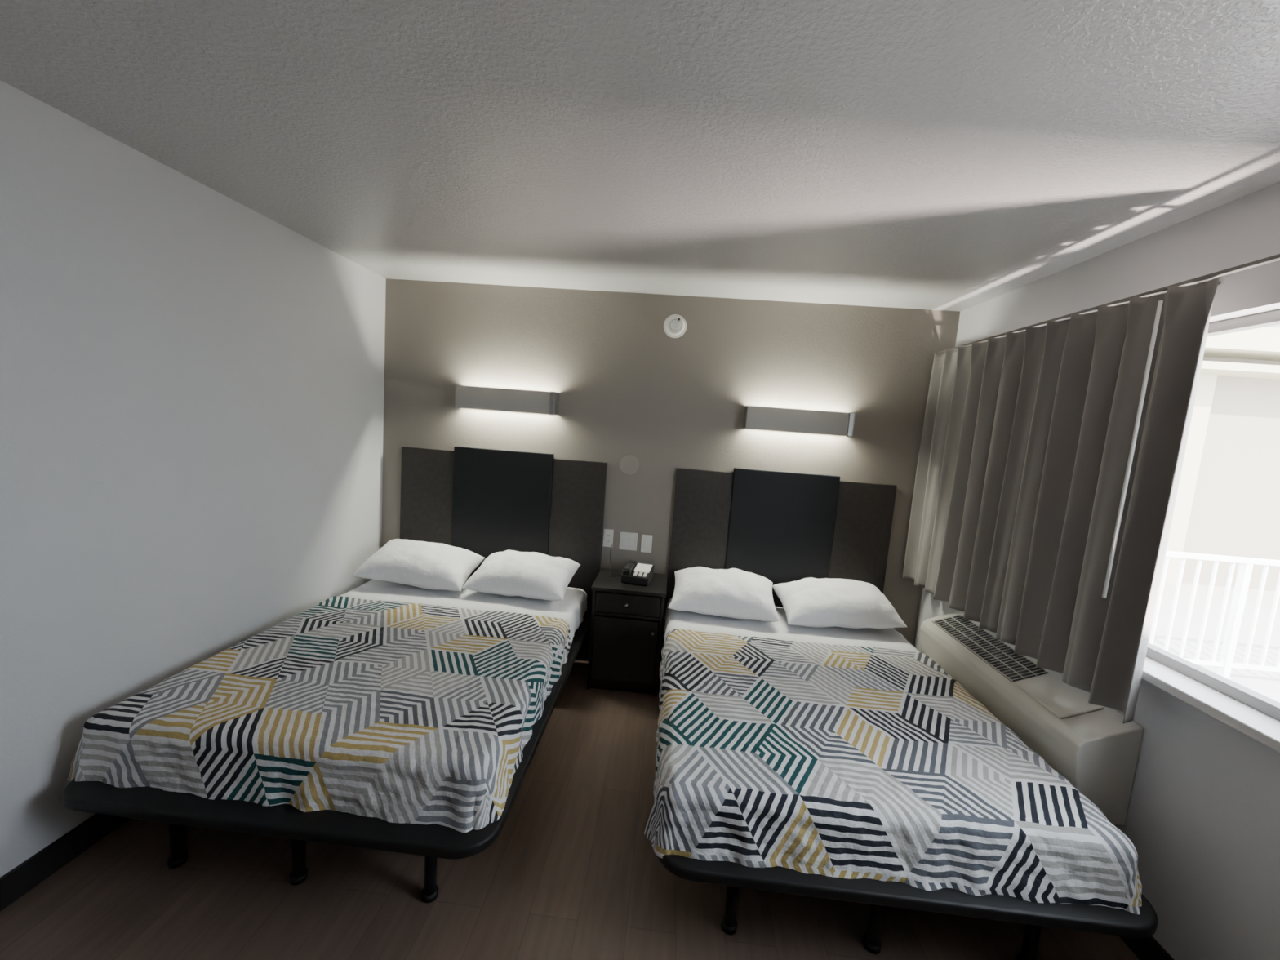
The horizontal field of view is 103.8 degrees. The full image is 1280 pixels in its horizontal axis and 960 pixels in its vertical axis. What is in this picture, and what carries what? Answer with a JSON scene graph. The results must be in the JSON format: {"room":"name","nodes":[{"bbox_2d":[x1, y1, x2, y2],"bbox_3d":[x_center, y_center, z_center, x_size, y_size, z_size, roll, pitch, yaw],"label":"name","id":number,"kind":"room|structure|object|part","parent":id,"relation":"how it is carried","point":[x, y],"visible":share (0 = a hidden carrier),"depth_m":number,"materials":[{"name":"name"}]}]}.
{"room":"hotel room","nodes":[
{"label":"hotel room","id":0,"kind":"room"},
{"bbox_2d":[0,80,386,877],"bbox_3d":[-1.990,0.165,0.821,0.140,2.440,5.200,5,6,3],"label":"wall","id":1,"kind":"structure","parent":0,"point":[192,382],"depth_m":1.85,"materials":[{"name":"white paint"}]},
{"bbox_2d":[0,813,130,911],"bbox_3d":[-1.998,1.331,0.943,0.013,0.100,5.198,5,6,3],"label":"baseboard","id":2,"kind":"structure","parent":1,"relation":"attached to","point":[32,872],"depth_m":1.66,"materials":[{"name":"black wood"}]},
{"bbox_2d":[0,658,1139,959],"bbox_3d":[-0.215,1.573,0.845,3.894,0.100,5.480,5,6,3],"label":"floor","id":3,"kind":"structure","parent":0,"point":[571,872],"depth_m":1.68,"materials":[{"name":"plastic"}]},
{"bbox_2d":[62,577,591,902],"bbox_3d":[-1.112,1.008,2.453,1.466,0.539,1.895,5,6,3],"label":"bed","id":4,"kind":"object","parent":3,"relation":"on","point":[380,715],"visible":0.89,"depth_m":1.70,"materials":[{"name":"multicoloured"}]},
{"bbox_3d":[-1.590,1.189,1.722,0.038,0.270,0.038,5,6,3],"label":"leg","id":5,"kind":"part","parent":4,"relation":"part of","materials":[{"name":"black metal"}]},
{"bbox_3d":[-1.153,1.224,1.695,0.038,0.270,0.038,5,6,3],"label":"leg","id":6,"kind":"part","parent":4,"relation":"part of","materials":[{"name":"black metal"}]},
{"bbox_2d":[66,595,570,832],"bbox_3d":[-1.122,0.871,2.185,1.457,0.210,1.265,5,6,3],"label":"bedspread","id":7,"kind":"object","parent":4,"relation":"on","point":[397,715],"depth_m":1.73,"materials":[{"name":"multicoloured fabric"}]},
{"bbox_2d":[351,538,485,591],"bbox_3d":[-1.373,0.524,3.172,0.665,0.257,0.398,4,6,1],"label":"pillow","id":8,"kind":"object","parent":4,"relation":"on","point":[433,566],"visible":0.98,"depth_m":3.02,"materials":[{"name":"white fabric"}]},
{"bbox_3d":[-0.695,1.261,1.667,0.038,0.270,0.038,5,6,3],"label":"leg","id":9,"kind":"part","parent":4,"relation":"part of","materials":[{"name":"black metal"}]},
{"bbox_2d":[461,549,580,600],"bbox_3d":[-0.722,0.576,3.124,0.620,0.243,0.398,5,6,6],"label":"pillow","id":10,"kind":"object","parent":4,"relation":"on","point":[531,575],"visible":1,"depth_m":2.98,"materials":[{"name":"white fabric"}]},
{"bbox_2d":[586,568,666,696],"bbox_3d":[-0.078,0.949,3.167,0.442,0.650,0.412,5,6,3],"label":"nightstand","id":11,"kind":"object","parent":3,"relation":"on","point":[627,619],"visible":1,"depth_m":2.99,"materials":[{"name":"black wood"}]},
{"bbox_3d":[-0.092,1.016,2.998,0.380,0.383,0.016,5,6,3],"label":"door","id":12,"kind":"part","parent":11,"relation":"part of","materials":[{"name":"black wood"}]},
{"bbox_3d":[-0.082,0.736,2.949,0.028,0.028,0.022,5,6,3],"label":"drawer knob","id":13,"kind":"part","parent":11,"relation":"part of","materials":[{"name":"grey metal"}]},
{"bbox_3d":[-0.072,0.736,2.968,0.380,0.118,0.018,5,6,3],"label":"drawer","id":14,"kind":"part","parent":11,"relation":"part of","materials":[{"name":"black wood"}]},
{"bbox_2d":[595,597,661,620],"bbox_3d":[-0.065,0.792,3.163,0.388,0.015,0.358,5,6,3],"label":"drawer","id":15,"kind":"object","parent":11,"relation":"attached to","point":[597,611],"depth_m":2.98,"materials":[{"name":"black wood"}]},
{"bbox_2d":[609,545,653,586],"bbox_3d":[-0.070,0.526,3.199,0.313,0.181,0.289,5,6,11],"label":"telephone","id":16,"kind":"object","parent":11,"relation":"on","point":[634,573],"visible":1,"depth_m":3.08,"materials":[{"name":"black plastic"}]},
{"bbox_3d":[-0.166,0.513,3.247,0.140,0.180,0.215,-2,9,-44],"label":"phone cord","id":17,"kind":"part","parent":16,"relation":"part of","materials":[{"name":"black plastic"}]},
{"bbox_2d":[644,597,1157,959],"bbox_3d":[0.806,1.159,2.351,1.492,0.541,1.865,5,6,3],"label":"bed","id":18,"kind":"object","parent":3,"relation":"on","point":[846,764],"visible":0.91,"depth_m":1.58,"materials":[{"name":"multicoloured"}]},
{"bbox_2d":[668,566,779,622],"bbox_3d":[0.507,0.675,3.049,0.630,0.259,0.398,5,6,7],"label":"pillow","id":19,"kind":"object","parent":18,"relation":"on","point":[731,593],"visible":1,"depth_m":2.90,"materials":[{"name":"white fabric"}]},
{"bbox_3d":[0.302,1.337,1.636,0.038,0.270,0.038,5,6,3],"label":"leg","id":20,"kind":"part","parent":18,"relation":"part of","materials":[{"name":"black metal"}]},
{"bbox_2d":[772,577,906,629],"bbox_3d":[1.173,0.731,3.013,0.674,0.257,0.400,4,6,0],"label":"pillow","id":21,"kind":"object","parent":18,"relation":"on","point":[810,602],"visible":1,"depth_m":2.86,"materials":[{"name":"white fabric"}]},
{"bbox_3d":[0.760,1.374,1.609,0.038,0.270,0.038,5,6,3],"label":"leg","id":22,"kind":"part","parent":18,"relation":"part of","materials":[{"name":"black metal"}]},
{"bbox_3d":[1.237,1.413,1.579,0.038,0.270,0.038,5,6,3],"label":"leg","id":23,"kind":"part","parent":18,"relation":"part of","materials":[{"name":"black metal"}]},
{"bbox_2d":[0,0,1279,311],"bbox_3d":[-0.030,-0.945,0.568,3.894,0.100,5.480,5,6,3],"label":"ceiling","id":24,"kind":"structure","parent":0,"point":[946,155],"depth_m":1.37,"materials":[{"name":"grey paint"}]},
{"bbox_2d":[381,278,959,652],"bbox_3d":[0.061,0.036,3.356,3.894,2.440,0.140,5,6,3],"label":"wall","id":25,"kind":"structure","parent":0,"point":[624,386],"depth_m":3.22,"materials":[{"name":"grey paint"}]},
{"bbox_2d":[400,445,607,644],"bbox_3d":[-0.945,0.430,3.373,1.382,1.268,0.043,5,6,3],"label":"headboard","id":26,"kind":"object","parent":25,"relation":"attached to","point":[484,502],"visible":0.59,"depth_m":3.33,"materials":[{"name":"laminate"}]},
{"bbox_2d":[454,385,559,414],"bbox_3d":[-0.856,-0.514,3.236,0.651,0.144,0.107,5,6,3],"label":"wall sconce","id":27,"kind":"object","parent":25,"relation":"attached to","point":[466,397],"visible":1,"depth_m":3.19,"materials":[{"name":"white metal"}]},
{"bbox_2d":[602,528,613,546],"bbox_3d":[-0.211,0.386,3.335,0.066,0.120,0.009,5,6,3],"label":"wall outlet","id":28,"kind":"object","parent":25,"relation":"attached to","point":[608,533],"visible":1,"depth_m":3.33,"materials":[{"name":"white plastic"}]},
{"bbox_2d":[605,538,610,543],"bbox_3d":[-0.213,0.407,3.335,0.032,0.028,0.002,5,6,3],"label":"receptacle","id":29,"kind":"object","parent":28,"relation":"attached to","point":[607,540],"depth_m":3.33,"materials":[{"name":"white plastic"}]},
{"bbox_2d":[575,644,662,666],"bbox_3d":[-0.029,1.204,3.407,3.582,0.100,0.013,5,6,3],"label":"baseboard","id":30,"kind":"structure","parent":25,"relation":"attached to","point":[583,654],"depth_m":3.42,"materials":[{"name":"black"}]},
{"bbox_2d":[618,531,637,551],"bbox_3d":[-0.078,0.407,3.327,0.118,0.120,0.011,5,6,3],"label":"light switch","id":31,"kind":"object","parent":25,"relation":"attached to","point":[628,540],"visible":1,"depth_m":3.33,"materials":[{"name":"white plastic"}]},
{"bbox_2d":[619,455,639,475],"bbox_3d":[-0.069,-0.098,3.273,0.128,0.128,0.013,5,6,3],"label":"round cover plate","id":32,"kind":"object","parent":25,"relation":"attached to","point":[628,464],"visible":1,"depth_m":3.27,"materials":[{"name":"grey plastic"}]},
{"bbox_2d":[640,534,652,552],"bbox_3d":[0.043,0.422,3.321,0.072,0.120,0.011,5,6,3],"label":"light switch","id":33,"kind":"object","parent":25,"relation":"attached to","point":[646,540],"visible":1,"depth_m":3.32,"materials":[{"name":"white plastic"}]},
{"bbox_2d":[663,314,686,337],"bbox_3d":[0.220,-0.967,3.144,0.144,0.144,0.048,5,6,3],"label":"smoke detector","id":34,"kind":"object","parent":25,"relation":"attached to","point":[674,326],"visible":1,"depth_m":3.13,"materials":[{"name":"white plastic"}]},
{"bbox_2d":[662,467,897,648],"bbox_3d":[0.882,0.577,3.261,1.382,1.268,0.043,5,6,3],"label":"headboard","id":35,"kind":"object","parent":25,"relation":"attached to","point":[779,526],"visible":0.59,"depth_m":3.21,"materials":[{"name":"laminate"}]},
{"bbox_2d":[742,405,855,436],"bbox_3d":[0.984,-0.367,3.124,0.651,0.144,0.107,5,6,3],"label":"wall sconce","id":36,"kind":"object","parent":25,"relation":"attached to","point":[797,420],"visible":1,"depth_m":3.08,"materials":[{"name":"white metal"}]},
{"bbox_2d":[913,182,1279,959],"bbox_3d":[1.744,0.464,0.593,0.140,2.440,5.200,5,6,3],"label":"wall","id":37,"kind":"structure","parent":0,"point":[1202,823],"depth_m":1.55,"materials":[{"name":"white paint"}]},
{"bbox_2d":[920,610,1143,825],"bbox_3d":[1.633,0.955,2.272,0.203,0.363,1.105,5,6,3],"label":"air conditioner","id":38,"kind":"object","parent":37,"relation":"attached to","point":[1089,744],"visible":0.8,"depth_m":1.93,"materials":[{"name":"grey plastic"}]},
{"bbox_2d":[932,613,1048,682],"bbox_3d":[1.657,0.791,2.427,0.144,0.060,0.660,5,6,3],"label":"vent","id":39,"kind":"object","parent":38,"relation":"attached to","point":[997,656],"depth_m":2.36,"materials":[{"name":"black"}]},
{"bbox_3d":[1.623,0.839,1.951,0.146,0.064,0.240,5,6,3],"label":"control door","id":40,"kind":"part","parent":38,"relation":"part of","materials":[{"name":"grey plastic"}]},
{"bbox_2d":[902,276,1219,724],"bbox_3d":[1.714,0.017,2.348,0.119,1.417,1.580,5,6,4],"label":"curtain","id":41,"kind":"object","parent":37,"relation":"attached to","point":[1051,455],"visible":1,"depth_m":1.99,"materials":[{"name":"grey fabric"}]},
{"bbox_2d":[938,253,1279,353],"bbox_3d":[1.778,-0.629,1.657,0.094,0.012,2.845,5,6,3],"label":"curtain rod","id":42,"kind":"object","parent":37,"relation":"attached to","point":[1201,279],"depth_m":1.68,"materials":[{"name":"white metal"}]},
{"bbox_2d":[1119,935,1173,959],"bbox_3d":[1.582,1.618,0.724,0.013,0.100,5.198,5,6,3],"label":"baseboard","id":43,"kind":"structure","parent":37,"relation":"attached to","point":[1148,948],"depth_m":1.62,"materials":[{"name":"black"}]},
{"bbox_2d":[1141,656,1279,752],"bbox_3d":[1.767,0.655,1.670,0.195,0.030,2.460,5,6,3],"label":"sill","id":44,"kind":"structure","parent":37,"relation":"attached to","point":[1260,726],"depth_m":1.48,"materials":[{"name":"white"}]},
{"bbox_2d":[1146,643,1279,720],"bbox_3d":[1.819,0.626,1.663,0.045,0.035,2.400,5,6,3],"label":"frame","id":45,"kind":"object","parent":37,"relation":"attached to","point":[1261,703],"visible":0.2,"depth_m":1.56,"materials":[{"name":"silver metal"}]},
{"bbox_2d":[1207,309,1279,337],"bbox_3d":[1.901,-0.489,1.540,0.045,0.035,2.400,5,6,3],"label":"window frame","id":46,"kind":"structure","parent":37,"relation":"in","point":[1269,318],"depth_m":1.56,"materials":[{"name":"silver metal"}]},
{"label":"outside","id":47,"kind":"structure","parent":0,"visible":0},
{"bbox_2d":[1148,582,1279,702],"bbox_3d":[12.033,2.295,3.699,20.244,0.130,30.000,5,6,3],"label":"walkway","id":48,"kind":"structure","parent":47,"point":[1267,683],"depth_m":5.34,"materials":[{"name":"grey concrete"}]},
{"bbox_2d":[1148,551,1279,679],"bbox_3d":[6.324,1.256,3.986,7.805,1.035,0.050,5,6,3],"label":"balcony railing","id":49,"kind":"object","parent":48,"relation":"on","point":[1225,664],"visible":0.27,"depth_m":4.07,"materials":[{"name":"white metal"}]},
{"bbox_3d":[6.363,0.766,3.932,7.800,0.045,0.050,5,6,3],"label":"rail","id":50,"kind":"part","parent":49,"relation":"part of","materials":[{"name":"white metal"}]},
{"bbox_3d":[6.299,1.635,4.028,7.800,0.030,0.030,5,6,3],"label":"rail","id":51,"kind":"part","parent":49,"relation":"part of","materials":[{"name":"white metal"}]},
{"bbox_3d":[4.832,1.159,4.080,0.050,0.990,0.050,5,6,3],"label":"post","id":52,"kind":"part","parent":49,"relation":"part of","materials":[{"name":"white metal"}]},
{"bbox_2d":[1181,324,1279,591],"bbox_3d":[12.468,-0.290,7.076,20.200,4.320,0.300,5,6,3],"label":"facade","id":53,"kind":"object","parent":48,"relation":"on","point":[1235,510],"visible":0.02,"depth_m":7.23,"materials":[{"name":"beige paint"}]},
{"bbox_2d":[1162,373,1217,583],"bbox_3d":[7.856,0.009,7.237,0.250,3.020,0.080,5,6,3],"label":"pilaster","id":54,"kind":"object","parent":53,"relation":"attached to","point":[1206,382],"visible":0.57,"depth_m":7.18,"materials":[{"name":"beige paint"}]},
{"bbox_2d":[1200,360,1279,379],"bbox_3d":[12.507,-1.150,6.580,20.200,0.100,0.500,5,6,3],"label":"fascia","id":55,"kind":"object","parent":53,"relation":"attached to","point":[1219,368],"depth_m":6.63,"materials":[{"name":"beige"}]},
{"bbox_2d":[1203,327,1279,361],"bbox_3d":[12.529,-1.492,6.492,20.200,0.300,0.600,5,6,3],"label":"fascia","id":56,"kind":"object","parent":53,"relation":"attached to","point":[1263,343],"depth_m":6.50,"materials":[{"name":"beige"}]}
]}

